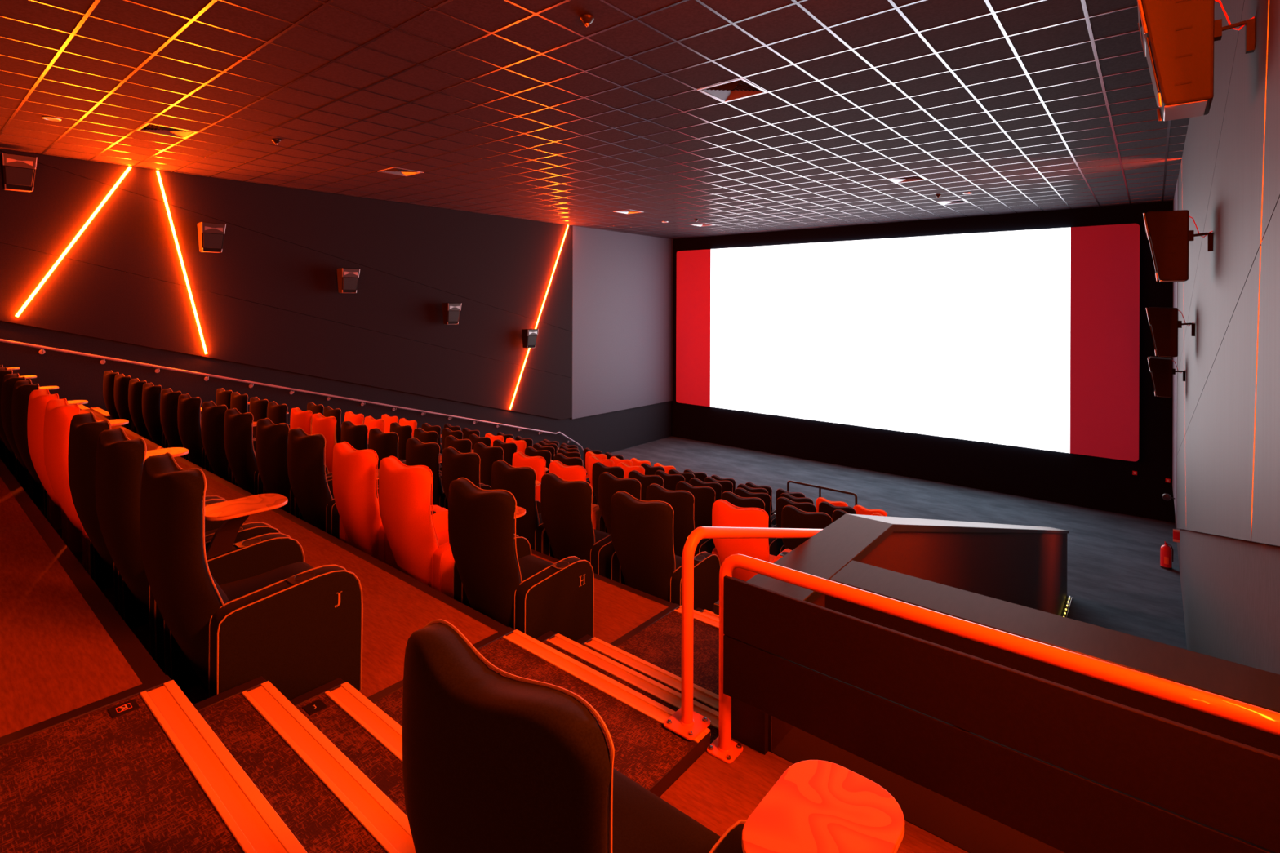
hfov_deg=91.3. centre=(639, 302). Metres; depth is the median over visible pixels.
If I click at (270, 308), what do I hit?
wall
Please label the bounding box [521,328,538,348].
wall speaker
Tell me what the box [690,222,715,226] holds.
ceiling vent
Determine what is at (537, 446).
chair
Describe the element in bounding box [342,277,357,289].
grille
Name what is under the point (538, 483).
tray
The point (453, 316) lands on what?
grille
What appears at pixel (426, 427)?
chair
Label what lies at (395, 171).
ceiling vent
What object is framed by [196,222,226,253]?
wall speaker
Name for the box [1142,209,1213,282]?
wall speaker
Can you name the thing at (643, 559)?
chair
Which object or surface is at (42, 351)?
handrail
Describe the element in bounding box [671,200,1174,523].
wall
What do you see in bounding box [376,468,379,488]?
tray
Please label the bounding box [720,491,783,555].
chair
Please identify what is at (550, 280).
light strip
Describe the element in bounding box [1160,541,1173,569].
fire extinguisher
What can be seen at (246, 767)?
staircase
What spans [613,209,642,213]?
ceiling vent
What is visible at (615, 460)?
chair
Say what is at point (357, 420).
chair
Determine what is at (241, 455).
chair
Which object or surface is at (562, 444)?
chair
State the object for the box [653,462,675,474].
chair
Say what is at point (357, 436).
chair
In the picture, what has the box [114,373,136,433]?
chair
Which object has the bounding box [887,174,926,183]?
ceiling vent
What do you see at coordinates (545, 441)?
chair
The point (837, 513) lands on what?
chair
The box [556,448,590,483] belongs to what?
chair
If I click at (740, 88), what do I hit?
ceiling vent
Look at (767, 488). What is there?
chair
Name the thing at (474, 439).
chair
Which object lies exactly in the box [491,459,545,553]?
chair
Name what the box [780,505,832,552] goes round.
chair
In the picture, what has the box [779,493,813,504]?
chair
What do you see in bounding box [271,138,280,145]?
detector
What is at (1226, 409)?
wall
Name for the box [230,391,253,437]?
chair
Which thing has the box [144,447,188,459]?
tray
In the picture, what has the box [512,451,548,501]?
chair
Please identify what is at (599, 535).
seat cushion
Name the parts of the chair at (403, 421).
backrest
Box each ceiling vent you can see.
[135,122,198,138]
[378,167,423,176]
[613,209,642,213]
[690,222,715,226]
[696,77,768,102]
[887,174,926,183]
[936,199,968,204]
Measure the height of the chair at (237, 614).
1.082 m
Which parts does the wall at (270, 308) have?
wall panel, wall panel, wall panel, panel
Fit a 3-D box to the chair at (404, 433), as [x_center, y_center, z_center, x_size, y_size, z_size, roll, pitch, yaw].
[-3.638,2.476,10.148,0.736,1.082,0.724,0,0,39]
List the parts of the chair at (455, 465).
backrest, armrest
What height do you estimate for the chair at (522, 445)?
1.082 m
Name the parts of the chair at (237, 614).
backrest, seat, armrest, armrest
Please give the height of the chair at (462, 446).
1.082 m
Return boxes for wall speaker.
[0,152,37,192]
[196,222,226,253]
[337,267,359,293]
[442,302,462,324]
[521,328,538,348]
[1137,0,1254,121]
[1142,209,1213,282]
[1146,306,1195,356]
[1147,356,1185,397]
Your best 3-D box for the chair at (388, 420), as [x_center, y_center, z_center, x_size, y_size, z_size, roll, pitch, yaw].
[-5.059,2.901,13.256,0.736,1.082,0.724,0,0,39]
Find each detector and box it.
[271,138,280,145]
[579,13,594,26]
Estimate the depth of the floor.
3.47 m
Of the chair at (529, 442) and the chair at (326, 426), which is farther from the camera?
the chair at (529, 442)
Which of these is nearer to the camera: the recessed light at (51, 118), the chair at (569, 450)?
the recessed light at (51, 118)
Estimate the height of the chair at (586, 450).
1.082 m
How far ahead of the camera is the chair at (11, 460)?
5.91 m
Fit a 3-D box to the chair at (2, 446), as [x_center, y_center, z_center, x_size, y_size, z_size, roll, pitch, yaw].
[-6.490,1.176,6.671,0.736,1.082,0.724,0,0,39]
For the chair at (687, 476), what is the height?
1.082 m
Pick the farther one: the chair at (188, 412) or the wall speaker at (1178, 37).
the chair at (188, 412)
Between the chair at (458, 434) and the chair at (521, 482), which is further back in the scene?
the chair at (458, 434)
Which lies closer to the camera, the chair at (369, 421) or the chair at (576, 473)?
the chair at (576, 473)
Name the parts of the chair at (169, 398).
backrest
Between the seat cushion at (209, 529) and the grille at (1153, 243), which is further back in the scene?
the grille at (1153, 243)
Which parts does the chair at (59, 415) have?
backrest, armrest, armrest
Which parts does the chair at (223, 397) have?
backrest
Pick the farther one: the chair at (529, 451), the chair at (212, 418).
the chair at (529, 451)
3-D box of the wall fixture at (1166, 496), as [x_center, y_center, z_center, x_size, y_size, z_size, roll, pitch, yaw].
[11.092,4.099,13.129,0.206,0.150,0.090,0,0,39]
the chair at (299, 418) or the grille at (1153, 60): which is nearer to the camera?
the grille at (1153, 60)
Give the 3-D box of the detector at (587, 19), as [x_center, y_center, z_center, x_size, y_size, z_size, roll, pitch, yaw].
[-0.452,-2.394,5.345,0.124,0.079,0.124,0,0,39]
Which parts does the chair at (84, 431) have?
backrest, armrest, armrest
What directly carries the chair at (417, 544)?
on the floor
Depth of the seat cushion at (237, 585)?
2.96 m
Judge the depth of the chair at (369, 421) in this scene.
10.32 m
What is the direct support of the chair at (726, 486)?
on the floor
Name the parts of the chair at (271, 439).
backrest, armrest, armrest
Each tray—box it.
[39,386,58,390]
[66,400,88,404]
[95,419,128,426]
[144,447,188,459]
[204,493,288,559]
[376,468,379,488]
[514,506,525,519]
[534,480,540,487]
[742,760,904,852]
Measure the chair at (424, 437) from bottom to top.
1.082 m
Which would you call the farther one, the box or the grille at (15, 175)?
the box
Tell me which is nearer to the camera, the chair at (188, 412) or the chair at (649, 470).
the chair at (188, 412)
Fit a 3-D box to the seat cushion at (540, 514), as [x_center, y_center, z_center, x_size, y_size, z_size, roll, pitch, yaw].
[-0.947,2.257,6.139,0.492,0.199,0.505,0,0,39]
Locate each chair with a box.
[0,364,58,466]
[0,366,18,482]
[0,373,88,497]
[5,367,19,370]
[11,379,47,519]
[19,375,36,378]
[26,388,128,542]
[43,397,90,576]
[67,412,227,613]
[95,427,280,671]
[102,370,121,426]
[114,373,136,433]
[128,377,150,440]
[139,452,363,700]
[142,382,168,448]
[160,387,201,458]
[177,393,255,471]
[200,400,257,483]
[215,387,249,408]
[223,408,263,495]
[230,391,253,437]
[248,396,289,438]
[255,417,332,515]
[266,401,287,424]
[287,427,378,539]
[289,407,336,443]
[306,402,324,416]
[311,413,337,472]
[323,406,341,443]
[332,441,441,563]
[340,420,405,462]
[344,411,364,425]
[364,416,385,438]
[368,427,441,472]
[378,456,454,598]
[381,413,398,432]
[389,422,413,460]
[399,417,441,444]
[402,619,904,852]
[405,437,445,507]
[413,427,442,471]
[421,422,442,453]
[441,427,462,450]
[441,446,491,509]
[444,423,461,431]
[444,435,473,453]
[448,477,594,641]
[462,427,479,439]
[468,433,493,449]
[473,442,503,487]
[484,432,504,445]
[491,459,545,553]
[493,439,517,466]
[497,431,513,443]
[506,437,526,453]
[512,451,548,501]
[515,435,533,447]
[524,446,552,474]
[533,443,555,461]
[538,440,557,454]
[540,472,615,579]
[542,439,559,450]
[549,460,601,530]
[554,453,595,503]
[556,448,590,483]
[559,445,586,475]
[560,443,585,468]
[583,448,602,470]
[585,451,607,477]
[587,455,613,488]
[591,462,624,505]
[598,471,640,534]
[604,452,623,460]
[609,456,632,466]
[610,490,720,613]
[617,462,644,478]
[627,470,663,502]
[630,457,651,466]
[640,462,665,475]
[645,483,715,556]
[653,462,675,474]
[654,470,684,491]
[668,469,694,483]
[675,480,715,529]
[683,469,706,481]
[688,477,722,502]
[704,476,733,493]
[711,475,735,493]
[711,499,791,581]
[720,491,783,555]
[733,487,777,528]
[737,484,776,524]
[745,482,775,515]
[775,488,805,504]
[775,497,816,528]
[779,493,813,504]
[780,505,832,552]
[816,497,848,511]
[818,501,856,519]
[831,509,849,523]
[853,505,887,516]
[871,512,885,516]
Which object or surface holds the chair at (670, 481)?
on the floor
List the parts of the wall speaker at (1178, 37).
plate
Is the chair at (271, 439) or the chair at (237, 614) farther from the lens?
the chair at (271, 439)
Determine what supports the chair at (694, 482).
on the floor
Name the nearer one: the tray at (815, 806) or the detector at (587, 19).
the tray at (815, 806)
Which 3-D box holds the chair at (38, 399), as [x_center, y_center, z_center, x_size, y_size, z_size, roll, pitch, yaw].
[-4.117,1.185,4.722,0.736,1.082,0.724,0,0,39]
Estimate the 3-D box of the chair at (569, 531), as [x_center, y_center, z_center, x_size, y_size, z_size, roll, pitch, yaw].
[-0.473,2.057,5.609,0.698,1.082,0.724,0,0,39]
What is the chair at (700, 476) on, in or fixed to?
on the floor
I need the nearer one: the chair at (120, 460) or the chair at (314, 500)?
the chair at (120, 460)
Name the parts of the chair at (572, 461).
backrest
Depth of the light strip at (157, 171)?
11.91 m
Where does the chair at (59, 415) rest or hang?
on the floor
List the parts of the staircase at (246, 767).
marker frame, trim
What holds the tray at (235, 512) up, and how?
on the chair at (237, 614)
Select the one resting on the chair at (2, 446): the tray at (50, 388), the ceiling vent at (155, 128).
the tray at (50, 388)
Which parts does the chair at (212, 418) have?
backrest, armrest, armrest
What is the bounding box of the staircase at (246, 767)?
[0,603,719,852]
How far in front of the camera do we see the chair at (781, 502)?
8.92 m
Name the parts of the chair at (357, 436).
backrest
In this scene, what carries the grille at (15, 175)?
attached to the wall speaker at (18, 171)
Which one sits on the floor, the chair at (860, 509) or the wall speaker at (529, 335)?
the chair at (860, 509)
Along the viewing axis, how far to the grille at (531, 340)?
18.20 m
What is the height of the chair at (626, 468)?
1.082 m
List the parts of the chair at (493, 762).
backrest, armrest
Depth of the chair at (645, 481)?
8.59 m
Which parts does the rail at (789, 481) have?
post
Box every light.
[41,115,62,120]
[1062,595,1071,617]
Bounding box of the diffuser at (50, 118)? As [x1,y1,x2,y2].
[44,117,58,120]
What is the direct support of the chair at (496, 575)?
on the floor
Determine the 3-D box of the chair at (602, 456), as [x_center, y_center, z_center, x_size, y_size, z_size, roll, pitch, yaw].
[-0.786,3.776,13.626,0.736,1.082,0.724,0,0,39]
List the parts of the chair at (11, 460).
backrest, armrest, armrest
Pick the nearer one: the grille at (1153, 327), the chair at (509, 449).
the grille at (1153, 327)
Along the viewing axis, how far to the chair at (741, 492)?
9.18 m
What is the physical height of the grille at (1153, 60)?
0.270 m
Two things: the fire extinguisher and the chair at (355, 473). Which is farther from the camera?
the fire extinguisher
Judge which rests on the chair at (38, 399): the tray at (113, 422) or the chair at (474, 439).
the tray at (113, 422)
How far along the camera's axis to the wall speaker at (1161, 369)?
9.06 m
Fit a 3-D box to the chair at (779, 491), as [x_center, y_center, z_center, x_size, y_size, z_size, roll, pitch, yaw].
[3.094,4.220,12.378,0.698,1.082,0.724,0,0,39]
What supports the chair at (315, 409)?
on the floor
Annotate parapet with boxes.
[714,513,1279,755]
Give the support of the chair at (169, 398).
on the floor
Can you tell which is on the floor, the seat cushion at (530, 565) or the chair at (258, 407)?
the chair at (258, 407)
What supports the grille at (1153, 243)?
attached to the wall speaker at (1169, 235)
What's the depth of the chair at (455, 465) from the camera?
6.28 m
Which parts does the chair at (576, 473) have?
backrest, armrest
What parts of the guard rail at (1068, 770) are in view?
plate, rail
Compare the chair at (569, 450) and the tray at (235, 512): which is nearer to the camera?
the tray at (235, 512)
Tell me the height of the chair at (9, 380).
1.082 m
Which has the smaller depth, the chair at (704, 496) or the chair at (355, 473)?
the chair at (355, 473)
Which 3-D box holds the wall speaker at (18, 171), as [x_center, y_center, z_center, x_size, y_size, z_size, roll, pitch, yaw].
[-10.018,-2.070,10.073,0.431,0.559,0.409,0,0,39]
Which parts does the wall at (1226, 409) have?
panel, wall panel, wall panel, wall panel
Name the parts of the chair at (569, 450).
backrest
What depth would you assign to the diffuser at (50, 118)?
8.38 m
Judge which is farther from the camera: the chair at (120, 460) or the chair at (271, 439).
the chair at (271, 439)
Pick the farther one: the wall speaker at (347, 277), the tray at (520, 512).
the wall speaker at (347, 277)
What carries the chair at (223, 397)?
on the floor
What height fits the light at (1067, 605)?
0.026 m
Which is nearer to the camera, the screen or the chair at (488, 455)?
the chair at (488, 455)
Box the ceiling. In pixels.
[0,0,1189,239]
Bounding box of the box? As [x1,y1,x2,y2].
[1165,478,1170,483]
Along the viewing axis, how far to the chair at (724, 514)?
5.95 m
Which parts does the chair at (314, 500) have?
backrest, armrest, armrest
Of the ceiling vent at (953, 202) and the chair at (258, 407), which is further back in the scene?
the ceiling vent at (953, 202)
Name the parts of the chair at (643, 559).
armrest, backrest, armrest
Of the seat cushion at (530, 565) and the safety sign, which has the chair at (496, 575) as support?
the seat cushion at (530, 565)
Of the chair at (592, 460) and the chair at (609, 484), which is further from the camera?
the chair at (592, 460)
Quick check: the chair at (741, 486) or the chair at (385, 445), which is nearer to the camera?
the chair at (385, 445)
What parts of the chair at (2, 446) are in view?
backrest, armrest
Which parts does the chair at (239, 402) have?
backrest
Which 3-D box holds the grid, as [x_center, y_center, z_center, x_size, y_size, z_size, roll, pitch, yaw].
[-1.446,-2.440,9.257,14.800,0.006,26.460,0,0,39]
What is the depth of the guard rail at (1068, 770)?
1.86 m
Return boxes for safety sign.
[1173,528,1179,542]
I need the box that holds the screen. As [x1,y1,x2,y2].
[675,223,1139,461]
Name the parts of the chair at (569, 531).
backrest, armrest, armrest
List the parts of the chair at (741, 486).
backrest, armrest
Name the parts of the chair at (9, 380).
backrest, armrest, armrest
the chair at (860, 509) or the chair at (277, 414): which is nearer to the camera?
the chair at (277, 414)
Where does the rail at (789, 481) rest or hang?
on the floor
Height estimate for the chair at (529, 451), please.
1.082 m
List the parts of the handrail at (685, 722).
plate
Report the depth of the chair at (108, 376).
9.42 m
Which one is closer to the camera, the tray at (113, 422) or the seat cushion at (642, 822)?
the seat cushion at (642, 822)
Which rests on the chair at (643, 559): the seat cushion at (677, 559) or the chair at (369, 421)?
the seat cushion at (677, 559)
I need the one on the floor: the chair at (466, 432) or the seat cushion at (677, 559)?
the chair at (466, 432)
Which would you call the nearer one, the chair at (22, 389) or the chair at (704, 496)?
the chair at (22, 389)
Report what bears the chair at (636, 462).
on the floor
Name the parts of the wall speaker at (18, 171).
plate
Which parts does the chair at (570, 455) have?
backrest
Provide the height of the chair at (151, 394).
1.082 m
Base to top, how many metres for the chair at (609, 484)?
1.082 m
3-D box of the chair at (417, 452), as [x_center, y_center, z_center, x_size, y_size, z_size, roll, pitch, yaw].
[-2.216,2.051,7.040,0.736,1.082,0.724,0,0,39]
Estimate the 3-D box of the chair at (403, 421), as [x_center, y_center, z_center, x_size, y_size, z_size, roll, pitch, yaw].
[-4.502,2.903,12.798,0.698,1.082,0.724,0,0,39]
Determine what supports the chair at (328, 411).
on the floor
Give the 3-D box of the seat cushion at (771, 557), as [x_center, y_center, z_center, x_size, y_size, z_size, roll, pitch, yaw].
[1.196,2.695,6.319,0.492,0.199,0.505,0,0,39]
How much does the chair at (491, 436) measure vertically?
1.082 m
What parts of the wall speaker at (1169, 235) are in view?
plate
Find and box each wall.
[0,148,672,460]
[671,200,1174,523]
[1172,0,1279,675]
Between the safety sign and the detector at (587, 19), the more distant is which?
the safety sign
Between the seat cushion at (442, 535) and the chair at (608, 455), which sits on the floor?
the chair at (608, 455)
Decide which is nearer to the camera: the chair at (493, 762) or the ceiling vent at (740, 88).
the chair at (493, 762)
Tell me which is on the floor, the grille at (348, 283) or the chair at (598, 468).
the chair at (598, 468)
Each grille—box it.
[4,165,33,186]
[203,232,222,248]
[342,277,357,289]
[448,311,459,321]
[527,335,537,345]
[1146,36,1159,106]
[1148,237,1157,272]
[1150,324,1155,349]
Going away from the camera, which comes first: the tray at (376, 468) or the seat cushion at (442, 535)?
the seat cushion at (442, 535)
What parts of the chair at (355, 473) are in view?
backrest, armrest, armrest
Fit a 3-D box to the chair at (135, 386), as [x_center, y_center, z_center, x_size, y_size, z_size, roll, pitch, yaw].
[-6.725,1.606,8.805,0.736,1.082,0.724,0,0,39]
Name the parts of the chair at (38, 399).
backrest, armrest, armrest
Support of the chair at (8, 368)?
on the floor
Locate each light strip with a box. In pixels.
[15,166,131,316]
[155,170,207,354]
[509,225,568,409]
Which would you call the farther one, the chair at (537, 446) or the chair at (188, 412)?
the chair at (537, 446)
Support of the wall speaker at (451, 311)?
attached to the wall at (270, 308)
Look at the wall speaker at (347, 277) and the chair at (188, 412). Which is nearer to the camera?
the chair at (188, 412)
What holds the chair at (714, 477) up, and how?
on the floor
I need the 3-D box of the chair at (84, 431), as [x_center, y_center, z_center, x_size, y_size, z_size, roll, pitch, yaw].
[-2.931,1.189,3.748,0.736,1.082,0.724,0,0,39]
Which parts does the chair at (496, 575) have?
backrest, armrest, armrest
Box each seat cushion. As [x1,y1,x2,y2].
[204,524,244,535]
[218,561,315,602]
[435,529,448,545]
[516,555,553,581]
[537,513,542,524]
[592,528,610,542]
[606,768,720,852]
[673,555,681,569]
[768,554,776,562]
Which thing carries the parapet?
on the floor
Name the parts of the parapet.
panel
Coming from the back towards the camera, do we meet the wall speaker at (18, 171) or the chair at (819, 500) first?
the chair at (819, 500)
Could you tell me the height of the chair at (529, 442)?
1.082 m
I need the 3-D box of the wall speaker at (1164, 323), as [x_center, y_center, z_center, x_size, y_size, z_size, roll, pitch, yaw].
[6.040,0.336,7.125,0.431,0.558,0.409,0,0,39]
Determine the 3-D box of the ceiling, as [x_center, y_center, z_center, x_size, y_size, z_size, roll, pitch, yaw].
[-1.445,-2.564,9.257,15.000,0.246,26.660,0,0,39]
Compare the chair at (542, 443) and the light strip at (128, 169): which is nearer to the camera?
the light strip at (128, 169)
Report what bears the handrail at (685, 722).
on the staircase at (246, 767)
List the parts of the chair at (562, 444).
backrest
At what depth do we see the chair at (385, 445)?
7.21 m
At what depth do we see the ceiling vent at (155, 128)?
8.99 m
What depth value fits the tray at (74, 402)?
5.95 m
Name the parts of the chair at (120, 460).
backrest, armrest, armrest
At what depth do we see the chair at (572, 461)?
9.57 m
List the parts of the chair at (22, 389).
backrest, armrest, armrest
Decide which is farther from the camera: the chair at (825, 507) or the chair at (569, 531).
the chair at (825, 507)
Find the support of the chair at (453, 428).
on the floor
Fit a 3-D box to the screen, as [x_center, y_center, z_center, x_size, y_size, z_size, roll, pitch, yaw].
[6.761,0.964,19.569,13.850,5.790,0.070,0,0,39]
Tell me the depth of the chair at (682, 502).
6.41 m
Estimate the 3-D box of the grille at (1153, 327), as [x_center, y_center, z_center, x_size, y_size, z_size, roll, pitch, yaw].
[5.923,0.401,7.221,0.054,0.270,0.326,0,0,39]
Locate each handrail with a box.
[0,338,583,450]
[663,526,822,740]
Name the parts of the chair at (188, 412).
backrest, armrest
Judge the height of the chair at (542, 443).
1.082 m
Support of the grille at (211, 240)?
attached to the wall speaker at (211, 235)
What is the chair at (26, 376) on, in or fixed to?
on the floor
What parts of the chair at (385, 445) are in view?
backrest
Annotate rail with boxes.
[706,554,1279,852]
[786,480,857,505]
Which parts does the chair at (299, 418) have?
backrest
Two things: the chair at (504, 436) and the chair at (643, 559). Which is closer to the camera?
the chair at (643, 559)
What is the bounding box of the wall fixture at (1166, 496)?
[1162,493,1174,500]
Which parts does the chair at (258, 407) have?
backrest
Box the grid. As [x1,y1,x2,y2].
[0,0,1188,239]
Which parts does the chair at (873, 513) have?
backrest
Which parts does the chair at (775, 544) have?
backrest, armrest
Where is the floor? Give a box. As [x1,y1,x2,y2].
[0,408,1186,852]
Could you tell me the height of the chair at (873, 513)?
1.082 m
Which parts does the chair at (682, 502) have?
backrest, armrest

